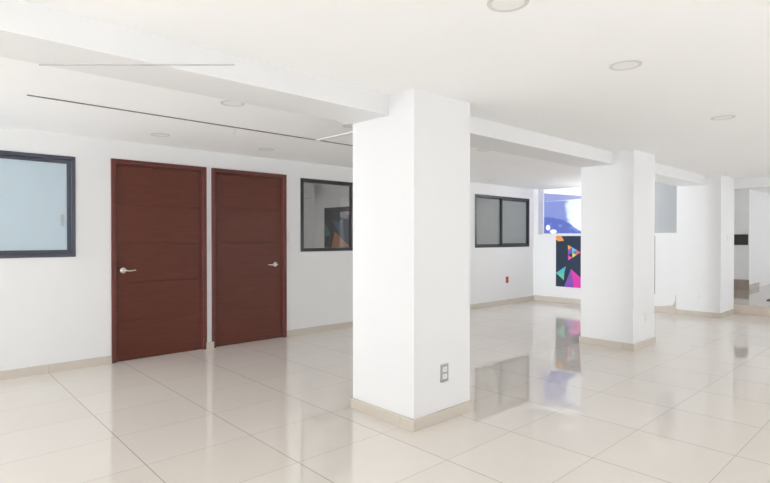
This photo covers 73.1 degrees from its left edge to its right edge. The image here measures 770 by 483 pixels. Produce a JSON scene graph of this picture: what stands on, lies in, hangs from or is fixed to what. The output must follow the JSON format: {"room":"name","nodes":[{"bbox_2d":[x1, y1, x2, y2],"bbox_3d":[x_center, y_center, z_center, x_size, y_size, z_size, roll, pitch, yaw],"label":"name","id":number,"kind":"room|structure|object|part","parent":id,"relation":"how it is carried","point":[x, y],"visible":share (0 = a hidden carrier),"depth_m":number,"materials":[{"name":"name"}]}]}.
{"room":"lobby","nodes":[
{"label":"lobby","id":0,"kind":"room"},
{"bbox_2d":[206,341,213,348],"bbox_3d":[-2.066,1.229,6.138,0.090,0.082,0.015,0,1,-43],"label":"baseboard","id":1,"kind":"structure","parent":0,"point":[209,345],"depth_m":6.13,"materials":[{"name":"beige tile"}]},
{"bbox_2d":[0,127,532,370],"bbox_3d":[-3.788,0.115,4.677,19.190,2.335,0.150,0,1,-43],"label":"wall","id":2,"kind":"structure","parent":0,"point":[53,310],"depth_m":5.39,"materials":[{"name":"white paint"}]},
{"bbox_2d":[0,150,75,257],"bbox_3d":[-3.812,-0.341,4.602,1.857,0.998,0.102,0,1,-43],"label":"window","id":3,"kind":"structure","parent":2,"relation":"in","point":[38,191],"depth_m":5.00,"materials":[{"name":"glass"}]},
{"bbox_2d":[0,356,111,379],"bbox_3d":[-6.763,1.264,1.821,10.631,0.082,0.016,0,1,-43],"label":"baseboard","id":4,"kind":"structure","parent":2,"relation":"attached to","point":[43,369],"depth_m":5.08,"materials":[{"name":"beige tile"}]},
{"bbox_2d":[111,158,206,362],"bbox_3d":[-2.506,0.201,5.799,1.029,2.145,0.126,0,1,-43],"label":"door","id":5,"kind":"structure","parent":2,"relation":"in","point":[159,210],"depth_m":5.76,"materials":[{"name":"brown wood"}]},
{"bbox_3d":[-2.739,0.308,5.537,0.155,0.066,0.058,0,1,-43],"label":"handle","id":6,"kind":"part","parent":5,"relation":"part of","materials":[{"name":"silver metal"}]},
{"bbox_2d":[211,168,286,347],"bbox_3d":[-1.704,0.195,6.540,1.027,2.145,0.126,0,1,-43],"label":"door","id":7,"kind":"structure","parent":2,"relation":"in","point":[249,208],"depth_m":6.52,"materials":[{"name":"brown wood"}]},
{"bbox_2d":[300,178,352,251],"bbox_3d":[-0.486,-0.366,7.679,1.860,0.998,0.102,0,1,-43],"label":"window","id":8,"kind":"structure","parent":2,"relation":"in","point":[302,180],"depth_m":7.33,"materials":[{"name":"grey metal"}]},
{"bbox_2d":[287,296,532,336],"bbox_3d":[0.920,1.207,8.929,6.055,0.082,0.016,0,1,-43],"label":"baseboard","id":9,"kind":"structure","parent":2,"relation":"attached to","point":[316,329],"depth_m":7.49,"materials":[{"name":"beige tile"}]},
{"bbox_2d":[475,194,528,247],"bbox_3d":[2.314,-0.387,10.270,1.836,0.998,0.102,0,1,-43],"label":"window","id":10,"kind":"structure","parent":2,"relation":"in","point":[500,221],"depth_m":10.24,"materials":[{"name":"glass"}]},
{"bbox_3d":[1.974,-0.385,9.982,0.825,0.878,0.006,0,1,-43],"label":"pane","id":11,"kind":"part","parent":10,"relation":"part of","materials":[{"name":"grey glass"}]},
{"bbox_3d":[1.974,-0.385,9.982,0.861,0.914,0.028,0,1,-43],"label":"sash","id":12,"kind":"part","parent":10,"relation":"part of","materials":[{"name":"glass"}]},
{"bbox_3d":[2.626,-0.389,10.541,0.926,0.914,0.028,0,1,-43],"label":"sash","id":13,"kind":"part","parent":10,"relation":"part of","materials":[{"name":"glass"}]},
{"bbox_3d":[2.626,-0.389,10.542,0.862,0.850,0.006,0,1,-43],"label":"pane","id":14,"kind":"part","parent":10,"relation":"part of","materials":[{"name":"grey glass"}]},
{"bbox_2d":[304,198,313,247],"bbox_3d":[-2.263,0.075,9.589,2.500,2.335,0.150,0,1,-43],"label":"wall","id":15,"kind":"structure","parent":0,"point":[308,203],"depth_m":10.20,"materials":[{"name":"white paint"}]},
{"bbox_2d":[304,183,313,198],"bbox_3d":[-1.873,-0.955,9.601,1.100,0.275,0.350,0,1,-43],"label":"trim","id":16,"kind":"structure","parent":15,"relation":"attached to","point":[308,188],"depth_m":9.78,"materials":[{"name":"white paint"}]},
{"bbox_2d":[314,184,348,247],"bbox_3d":[-0.524,0.076,9.447,0.140,2.335,2.420,0,1,-43],"label":"wall","id":17,"kind":"structure","parent":0,"point":[325,196],"depth_m":10.06,"materials":[{"name":"white paint"}]},
{"bbox_2d":[324,206,348,247],"bbox_3d":[-0.674,-0.099,9.494,0.012,1.085,1.455,0,1,-43],"label":"art panel","id":18,"kind":"object","parent":17,"relation":"attached to","point":[336,219],"visible":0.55,"depth_m":9.74,"materials":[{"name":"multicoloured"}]},
{"bbox_2d":[0,300,769,482],"bbox_3d":[5.757,1.354,3.212,31.200,0.120,15.280,0,1,-43],"label":"floor","id":19,"kind":"structure","parent":0,"point":[691,405],"depth_m":3.87,"materials":[{"name":"beige tile"}]},
{"bbox_2d":[350,87,471,431],"bbox_3d":[0.198,0.110,3.968,0.640,2.355,0.685,0,1,-43],"label":"pillar","id":20,"kind":"structure","parent":19,"relation":"on","point":[411,164],"depth_m":3.72,"materials":[{"name":"white paint"}]},
{"bbox_3d":[-0.031,1.249,3.765,0.015,0.082,0.685,0,1,-43],"label":"skirting","id":21,"kind":"part","parent":20,"relation":"part of","materials":[{"name":"beige tile"}]},
{"bbox_3d":[0.431,1.249,3.736,0.624,0.082,0.015,0,1,-43],"label":"skirting","id":22,"kind":"part","parent":20,"relation":"part of","materials":[{"name":"beige tile"}]},
{"bbox_2d":[440,363,447,381],"bbox_3d":[0.429,0.945,3.735,0.082,0.126,0.010,0,1,-43],"label":"power outlet","id":23,"kind":"object","parent":20,"relation":"attached to","point":[444,367],"visible":1,"depth_m":3.73,"materials":[{"name":"grey plastic"}]},
{"bbox_2d":[579,150,655,350],"bbox_3d":[2.900,0.090,6.470,0.676,2.355,0.668,0,1,-43],"label":"pillar","id":24,"kind":"structure","parent":19,"relation":"on","point":[618,198],"depth_m":6.23,"materials":[{"name":"white paint"}]},
{"bbox_3d":[2.658,1.228,6.255,0.015,0.082,0.668,0,1,-43],"label":"skirting","id":25,"kind":"part","parent":24,"relation":"part of","materials":[{"name":"beige tile"}]},
{"bbox_3d":[3.128,1.228,6.245,0.660,0.082,0.015,0,1,-43],"label":"skirting","id":26,"kind":"part","parent":24,"relation":"part of","materials":[{"name":"beige tile"}]},
{"bbox_2d":[644,312,646,321],"bbox_3d":[3.141,0.909,6.258,0.075,0.120,0.010,0,1,-43],"label":"power outlet","id":27,"kind":"object","parent":24,"relation":"attached to","point":[645,313],"visible":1,"depth_m":6.25,"materials":[{"name":"white plastic"}]},
{"bbox_2d":[676,175,734,317],"bbox_3d":[5.534,0.070,8.952,0.808,2.355,0.675,0,1,-43],"label":"pillar","id":28,"kind":"structure","parent":19,"relation":"on","point":[705,213],"depth_m":8.68,"materials":[{"name":"white paint"}]},
{"bbox_3d":[5.243,1.209,8.692,0.015,0.082,0.675,0,1,-43],"label":"skirting","id":29,"kind":"part","parent":28,"relation":"part of","materials":[{"name":"beige tile"}]},
{"bbox_2d":[696,292,701,298],"bbox_3d":[5.253,0.905,8.682,0.010,0.120,0.075,0,1,-43],"label":"power outlet","id":30,"kind":"object","parent":28,"relation":"attached to","point":[699,294],"visible":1,"depth_m":8.67,"materials":[{"name":"white plastic"}]},
{"bbox_3d":[5.763,1.208,8.724,0.793,0.082,0.015,0,1,-43],"label":"skirting","id":31,"kind":"part","parent":28,"relation":"part of","materials":[{"name":"beige tile"}]},
{"bbox_2d":[0,0,769,189],"bbox_3d":[1.581,-1.085,-0.672,19.820,0.150,15.280,0,1,-43],"label":"ceiling","id":32,"kind":"structure","parent":0,"point":[542,66],"depth_m":3.26,"materials":[{"name":"white paint"}]},
{"bbox_2d":[150,133,169,136],"bbox_3d":[-2.227,-1.054,5.138,0.180,0.004,0.180,0,1,-43],"label":"recessed light","id":33,"kind":"object","parent":32,"relation":"in","point":[152,134],"visible":1,"depth_m":5.13,"materials":[{"name":"white plastic"}]},
{"bbox_2d":[27,94,352,145],"bbox_3d":[-1.103,-1.054,5.045,3.956,0.004,0.028,0,1,-43],"label":"trim","id":34,"kind":"structure","parent":32,"relation":"attached to","point":[27,94],"depth_m":4.39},
{"bbox_2d":[220,100,244,106],"bbox_3d":[-1.154,-1.044,3.926,0.180,0.004,0.180,0,1,-43],"label":"recessed light","id":35,"kind":"object","parent":32,"relation":"in","point":[224,102],"visible":0.84,"depth_m":3.93,"materials":[{"name":"white plastic"}]},
{"bbox_2d":[223,101,241,105],"bbox_3d":[-1.154,-1.044,3.926,0.140,0.001,0.140,0,1,-43],"label":"diffuser","id":36,"kind":"object","parent":35,"relation":"attached to","point":[232,103],"depth_m":3.93,"materials":[{"name":"white plastic"}]},
{"bbox_2d":[258,148,273,150],"bbox_3d":[-1.373,-1.061,5.982,0.180,0.004,0.180,0,1,-43],"label":"recessed light","id":37,"kind":"object","parent":32,"relation":"in","point":[262,149],"visible":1,"depth_m":5.99,"materials":[{"name":"white plastic"}]},
{"bbox_2d":[315,131,352,140],"bbox_3d":[-0.247,-1.051,4.926,0.040,0.006,1.380,0,1,-43],"label":"batten","id":38,"kind":"object","parent":32,"relation":"attached to","point":[352,131],"visible":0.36,"depth_m":5.19,"materials":[{"name":"white"}]},
{"bbox_2d":[342,124,352,127],"bbox_3d":[-0.299,-1.050,4.718,0.180,0.004,0.180,0,1,-43],"label":"recessed light","id":39,"kind":"object","parent":32,"relation":"in","point":[343,125],"visible":0.5,"depth_m":4.70,"materials":[{"name":"white plastic"}]},
{"bbox_2d":[0,0,705,185],"bbox_3d":[-1.694,-0.967,2.376,18.850,0.155,0.400,0,1,-43],"label":"beam","id":40,"kind":"structure","parent":32,"relation":"attached to","point":[29,32],"depth_m":2.90,"materials":[{"name":"white paint"}]},
{"bbox_2d":[39,64,234,65],"bbox_3d":[-1.247,-0.888,2.607,0.980,0.006,0.008,0,0,0],"label":"rail","id":41,"kind":"object","parent":40,"relation":"attached to","point":[39,64],"visible":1,"depth_m":2.61,"materials":[{"name":"grey metal"}]},
{"bbox_2d":[487,0,529,11],"bbox_3d":[0.532,-1.030,2.244,0.180,0.004,0.180,0,1,-43],"label":"recessed light","id":42,"kind":"object","parent":32,"relation":"in","point":[494,5],"visible":1,"depth_m":2.26,"materials":[{"name":"white plastic"}]},
{"bbox_2d":[492,0,524,9],"bbox_3d":[0.532,-1.031,2.244,0.140,0.001,0.140,0,1,-43],"label":"diffuser","id":43,"kind":"object","parent":42,"relation":"attached to","point":[497,4],"depth_m":2.26,"materials":[{"name":"white plastic"}]},
{"bbox_2d":[609,60,641,70],"bbox_3d":[1.417,-1.037,3.060,0.180,0.004,0.180,0,1,-43],"label":"recessed light","id":44,"kind":"object","parent":32,"relation":"in","point":[628,64],"visible":1,"depth_m":3.06,"materials":[{"name":"white plastic"}]},
{"bbox_2d":[612,62,637,68],"bbox_3d":[1.417,-1.037,3.060,0.140,0.001,0.140,0,1,-43],"label":"diffuser","id":45,"kind":"object","parent":44,"relation":"attached to","point":[624,65],"depth_m":3.06,"materials":[{"name":"white plastic"}]},
{"bbox_2d":[711,115,735,119],"bbox_3d":[2.864,-1.048,4.397,0.180,0.004,0.180,0,1,-43],"label":"recessed light","id":46,"kind":"object","parent":32,"relation":"in","point":[724,117],"visible":1,"depth_m":4.39,"materials":[{"name":"white plastic"}]},
{"bbox_2d":[713,116,732,119],"bbox_3d":[2.864,-1.048,4.397,0.140,0.001,0.140,0,1,-43],"label":"diffuser","id":47,"kind":"object","parent":46,"relation":"attached to","point":[722,117],"depth_m":4.39,"materials":[{"name":"white plastic"}]},
{"bbox_2d":[533,189,676,305],"bbox_3d":[4.199,0.071,10.003,0.230,2.335,3.180,0,1,-43],"label":"wall","id":48,"kind":"structure","parent":0,"point":[544,245],"depth_m":10.61,"materials":[{"name":"white paint"}]},
{"bbox_2d":[533,295,675,313],"bbox_3d":[4.079,1.189,9.962,0.016,0.100,2.760,0,1,-43],"label":"baseboard","id":49,"kind":"structure","parent":48,"relation":"attached to","point":[535,297],"depth_m":10.36,"materials":[{"name":"beige tile"}]},
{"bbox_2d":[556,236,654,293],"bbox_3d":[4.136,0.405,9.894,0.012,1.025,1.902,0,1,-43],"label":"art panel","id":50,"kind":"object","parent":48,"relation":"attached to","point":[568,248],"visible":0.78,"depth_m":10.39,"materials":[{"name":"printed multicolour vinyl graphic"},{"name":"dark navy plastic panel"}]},
{"bbox_2d":[543,182,676,233],"bbox_3d":[4.282,-0.623,10.060,0.025,0.947,2.680,0,1,-43],"label":"window","id":51,"kind":"structure","parent":48,"relation":"in","point":[561,206],"depth_m":10.54,"materials":[{"name":"white glass"}]},
{"bbox_3d":[4.282,-0.623,10.060,0.025,0.947,2.680,0,1,-43],"label":"frame","id":52,"kind":"part","parent":51,"relation":"part of","materials":[{"name":"white plastic"}]},
{"bbox_3d":[3.827,-0.627,10.545,0.006,0.923,1.310,0,1,-43],"label":"pane","id":53,"kind":"part","parent":51,"relation":"part of","materials":[{"name":"blue"}]},
{"bbox_3d":[5.012,-0.617,9.264,0.006,0.923,0.480,0,1,-43],"label":"pane","id":54,"kind":"part","parent":51,"relation":"part of","materials":[{"name":"clear glass"}]},
{"bbox_2d":[659,296,675,307],"bbox_3d":[4.923,1.034,9.056,0.004,0.235,0.285,0,1,-43],"label":"trim","id":55,"kind":"structure","parent":48,"relation":"attached to","point":[674,304],"depth_m":8.98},
{"bbox_2d":[734,189,769,286],"bbox_3d":[10.080,-0.030,15.433,8.240,2.450,3.034,0,1,-43],"label":"wall","id":56,"kind":"structure","parent":0,"point":[751,207],"depth_m":11.75,"materials":[{"name":"white paint"}]},
{"bbox_2d":[734,234,747,244],"bbox_3d":[7.978,-0.040,11.628,0.015,0.238,0.265,0,1,-43],"label":"panel","id":57,"kind":"object","parent":56,"relation":"attached to","point":[739,239],"visible":1,"depth_m":11.62,"materials":[{"name":"black"}]},
{"bbox_2d":[734,279,748,289],"bbox_3d":[7.982,0.960,11.624,0.025,0.217,0.288,0,1,-43],"label":"baseboard","id":58,"kind":"structure","parent":56,"relation":"attached to","point":[738,283],"depth_m":11.61,"materials":[{"name":"brown stone"}]},
{"bbox_2d":[749,282,758,289],"bbox_3d":[8.408,1.010,11.816,0.860,0.112,0.018,0,1,-43],"label":"baseboard","id":59,"kind":"structure","parent":56,"relation":"attached to","point":[755,285],"depth_m":11.73,"materials":[{"name":"beige tile"}]},
{"bbox_2d":[734,284,769,306],"bbox_3d":[10.174,1.136,12.989,11.435,0.158,1.265,0,1,-43],"label":"floor","id":60,"kind":"structure","parent":0,"point":[758,296],"depth_m":10.19,"materials":[{"name":"white tile"}]},
{"bbox_2d":[734,304,769,316],"bbox_3d":[6.197,1.167,8.859,0.020,0.162,0.625,0,1,-43],"label":"trim","id":61,"kind":"structure","parent":60,"relation":"attached to","point":[739,309],"depth_m":8.80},
{"bbox_2d":[734,176,769,189],"bbox_3d":[9.755,-1.016,5.101,0.220,0.280,12.350,0,1,-43],"label":"header beam","id":62,"kind":"structure","parent":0,"point":[751,182],"depth_m":8.78,"materials":[{"name":"white paint"}]},
{"bbox_2d":[752,188,769,193],"bbox_3d":[13.032,-1.231,9.921,11.380,0.158,15.280,0,1,-43],"label":"ceiling","id":63,"kind":"structure","parent":0,"point":[765,190],"depth_m":11.89,"materials":[{"name":"white paint"}]}
]}

